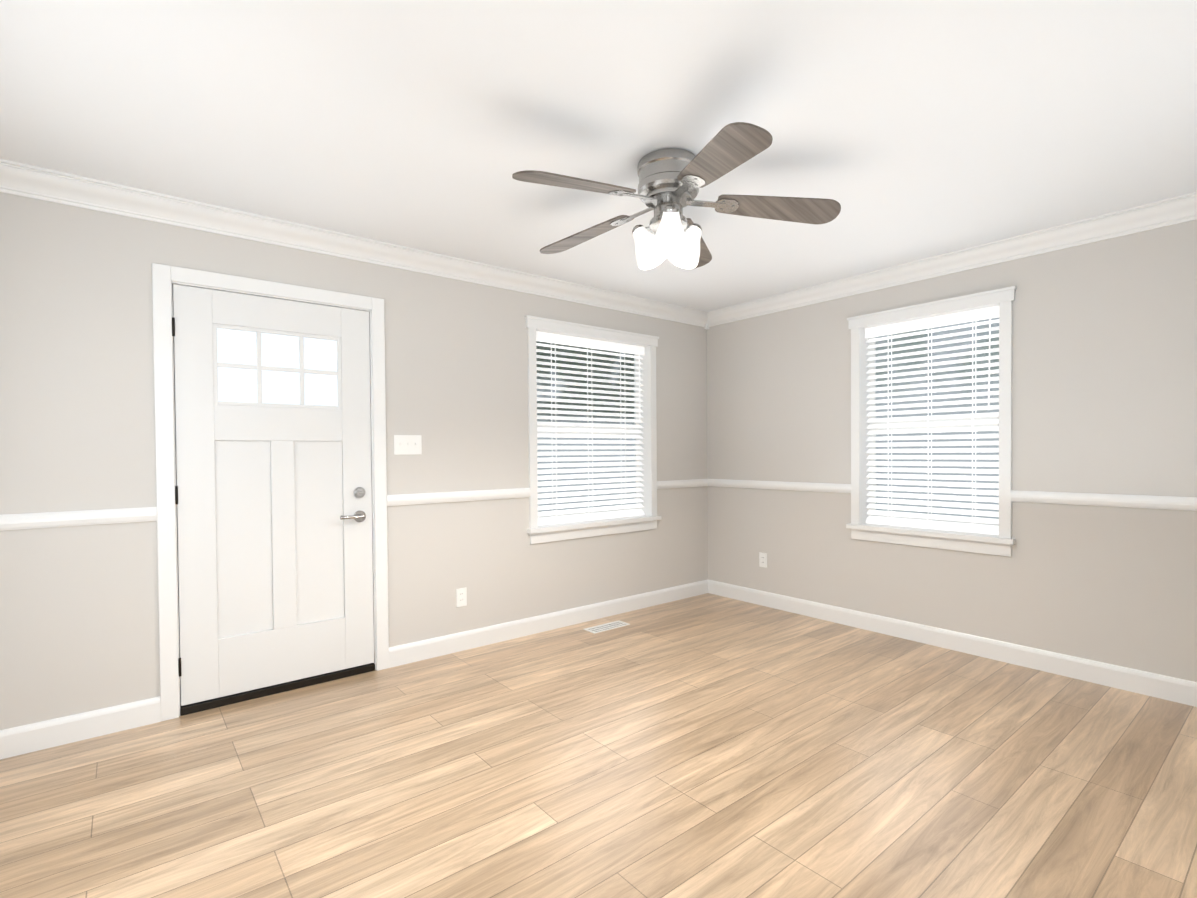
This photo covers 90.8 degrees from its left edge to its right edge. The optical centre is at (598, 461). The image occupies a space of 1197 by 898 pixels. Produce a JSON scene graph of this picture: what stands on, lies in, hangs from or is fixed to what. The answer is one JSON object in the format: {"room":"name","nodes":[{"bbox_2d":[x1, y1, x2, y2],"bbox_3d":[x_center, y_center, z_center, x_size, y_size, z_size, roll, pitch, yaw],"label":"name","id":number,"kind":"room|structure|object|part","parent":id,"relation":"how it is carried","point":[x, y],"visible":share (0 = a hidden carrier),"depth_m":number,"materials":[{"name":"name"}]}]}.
{"room":"empty living room","nodes":[
{"label":"empty living room","id":0,"kind":"room"},
{"bbox_2d":[0,192,707,729],"bbox_3d":[-0.959,-0.027,3.754,5.120,2.440,0.160,-1,1,-39],"label":"wall","id":1,"kind":"structure","parent":0,"point":[78,618],"depth_m":2.87,"materials":[{"name":"grey paint"}]},
{"bbox_2d":[0,507,156,530],"bbox_3d":[-2.402,0.249,2.475,0.879,0.065,0.021,-1,1,-39],"label":"trim","id":2,"kind":"structure","parent":1,"relation":"attached to","point":[58,519],"depth_m":2.57,"materials":[{"name":"white wood"}]},
{"bbox_2d":[0,696,160,759],"bbox_3d":[-2.397,1.166,2.492,0.879,0.116,0.015,-1,1,-39],"label":"baseboard","id":3,"kind":"structure","parent":1,"relation":"attached to","point":[29,738],"depth_m":2.58,"materials":[{"name":"white wood"}]},
{"bbox_2d":[152,263,388,721],"bbox_3d":[-1.697,0.139,3.148,1.068,2.139,0.178,-1,1,-39],"label":"door frame","id":4,"kind":"structure","parent":1,"relation":"attached to","point":[165,278],"depth_m":2.86,"materials":[{"name":"white wood"}]},
{"bbox_2d":[172,284,373,705],"bbox_3d":[-1.652,0.156,3.087,0.917,2.015,0.108,-1,1,-39],"label":"door","id":5,"kind":"structure","parent":1,"relation":"in","point":[273,494],"depth_m":3.06,"materials":[{"name":"white wood"}]},
{"bbox_2d":[0,159,708,329],"bbox_3d":[-0.888,-1.185,3.637,4.800,0.122,0.094,-1,1,-39],"label":"crown molding","id":6,"kind":"structure","parent":1,"relation":"attached to","point":[30,181],"depth_m":3.07,"materials":[{"name":"white wood"}]},
{"bbox_2d":[394,435,421,454],"bbox_3d":[-1.130,-0.102,3.502,0.166,0.116,0.016,-1,1,-39],"label":"switch plate","id":7,"kind":"object","parent":1,"relation":"attached to","point":[407,444],"visible":1,"depth_m":3.50,"materials":[{"name":"white plastic"}]},
{"bbox_2d":[387,488,530,505],"bbox_3d":[-0.849,0.218,3.728,0.977,0.065,0.021,-1,1,-39],"label":"trim","id":8,"kind":"structure","parent":1,"relation":"attached to","point":[458,496],"depth_m":3.69,"materials":[{"name":"white wood"}]},
{"bbox_2d":[456,587,466,606],"bbox_3d":[-0.866,0.856,3.729,0.070,0.114,0.008,-1,1,-39],"label":"outlet","id":9,"kind":"object","parent":1,"relation":"attached to","point":[461,596],"visible":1,"depth_m":3.73,"materials":[{"name":"white plastic"}]},
{"bbox_2d":[389,579,707,667],"bbox_3d":[-0.138,1.120,4.316,2.794,0.116,0.015,-1,1,-39],"label":"baseboard","id":10,"kind":"structure","parent":1,"relation":"attached to","point":[412,652],"depth_m":4.05,"materials":[{"name":"white wood"}]},
{"bbox_2d":[525,315,661,543],"bbox_3d":[-0.038,-0.226,4.451,1.251,1.555,0.187,-1,1,-39],"label":"window","id":11,"kind":"structure","parent":1,"relation":"attached to","point":[640,514],"depth_m":4.46,"materials":[{"name":"white"}]},
{"bbox_2d":[657,479,707,488],"bbox_3d":[0.707,0.186,4.984,0.610,0.065,0.021,-1,1,-39],"label":"trim","id":12,"kind":"structure","parent":1,"relation":"attached to","point":[693,482],"depth_m":4.97,"materials":[{"name":"white wood"}]},
{"bbox_2d":[0,593,1196,897],"bbox_3d":[0.279,1.257,2.253,5.120,0.100,4.070,-1,1,-39],"label":"floor","id":13,"kind":"structure","parent":0,"point":[706,745],"depth_m":2.23,"materials":[{"name":"brown wood"}]},
{"bbox_2d":[583,620,629,633],"bbox_3d":[0.061,1.174,4.209,0.330,0.008,0.124,-1,1,-39],"label":"floor vent","id":14,"kind":"object","parent":13,"relation":"in","point":[605,627],"visible":1,"depth_m":4.20,"materials":[{"name":"white metal"}]},
{"bbox_2d":[0,0,1196,311],"bbox_3d":[0.259,-1.283,2.213,5.120,0.100,4.070,-1,1,-39],"label":"ceiling","id":15,"kind":"structure","parent":0,"point":[906,130],"depth_m":2.09,"materials":[{"name":"white paint"}]},
{"bbox_2d":[512,122,840,269],"bbox_3d":[0.246,-1.028,2.425,1.305,0.416,1.332,-1,1,-39],"label":"ceiling fan","id":16,"kind":"object","parent":15,"relation":"hanging from","point":[672,181],"visible":1,"depth_m":2.35,"materials":[{"name":"brown wood"}]},
{"bbox_3d":[0.298,-0.908,2.463,0.279,0.175,0.287,-1,1,-39],"label":"glass","id":17,"kind":"part","parent":16,"relation":"part of","materials":[{"name":"white glass"}]},
{"bbox_2d":[707,220,1196,681],"bbox_3d":[2.249,-0.052,3.728,0.160,2.440,3.910,-1,1,-39],"label":"wall","id":18,"kind":"structure","parent":0,"point":[1104,366],"depth_m":3.32,"materials":[{"name":"grey paint"}]},
{"bbox_2d":[759,552,766,567],"bbox_3d":[1.328,0.791,4.758,0.008,0.114,0.070,-1,1,-39],"label":"outlet","id":19,"kind":"object","parent":18,"relation":"attached to","point":[762,559],"visible":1,"depth_m":4.75,"materials":[{"name":"white plastic"}]},
{"bbox_2d":[708,479,850,492],"bbox_3d":[1.369,0.185,4.679,0.021,0.065,1.327,-1,1,-39],"label":"trim","id":20,"kind":"structure","parent":18,"relation":"attached to","point":[776,485],"depth_m":4.59,"materials":[{"name":"white wood"}]},
{"bbox_2d":[846,286,1016,556],"bbox_3d":[2.128,-0.233,3.818,0.187,1.555,1.005,-1,1,-39],"label":"window","id":21,"kind":"structure","parent":18,"relation":"attached to","point":[974,534],"depth_m":3.81,"materials":[{"name":"white"}]},
{"bbox_2d":[708,580,1196,706],"bbox_3d":[2.130,1.111,3.765,0.015,0.116,3.720,-1,1,-39],"label":"baseboard","id":22,"kind":"structure","parent":18,"relation":"attached to","point":[1178,690],"depth_m":3.52,"materials":[{"name":"white wood"}]},
{"bbox_2d":[708,192,1196,326],"bbox_3d":[2.091,-1.218,3.692,0.094,0.104,3.510,-1,1,-39],"label":"crown molding","id":23,"kind":"structure","parent":18,"relation":"attached to","point":[1183,208],"depth_m":3.46,"materials":[{"name":"white wood"}]},
{"bbox_2d":[1011,490,1196,510],"bbox_3d":[2.839,0.202,2.858,0.021,0.065,1.432,-1,1,-39],"label":"trim","id":24,"kind":"structure","parent":18,"relation":"attached to","point":[1091,499],"depth_m":3.07,"materials":[{"name":"white wood"}]},
{"label":"outside","id":25,"kind":"structure","parent":0,"visible":0},
{"bbox_2d":[536,341,634,511],"bbox_3d":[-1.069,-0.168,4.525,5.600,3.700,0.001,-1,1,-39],"label":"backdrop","id":26,"kind":"structure","parent":25,"point":[579,381],"depth_m":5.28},
{"bbox_2d":[876,318,998,518],"bbox_3d":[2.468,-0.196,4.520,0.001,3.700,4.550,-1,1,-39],"label":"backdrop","id":27,"kind":"structure","parent":25,"point":[943,373],"depth_m":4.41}
]}

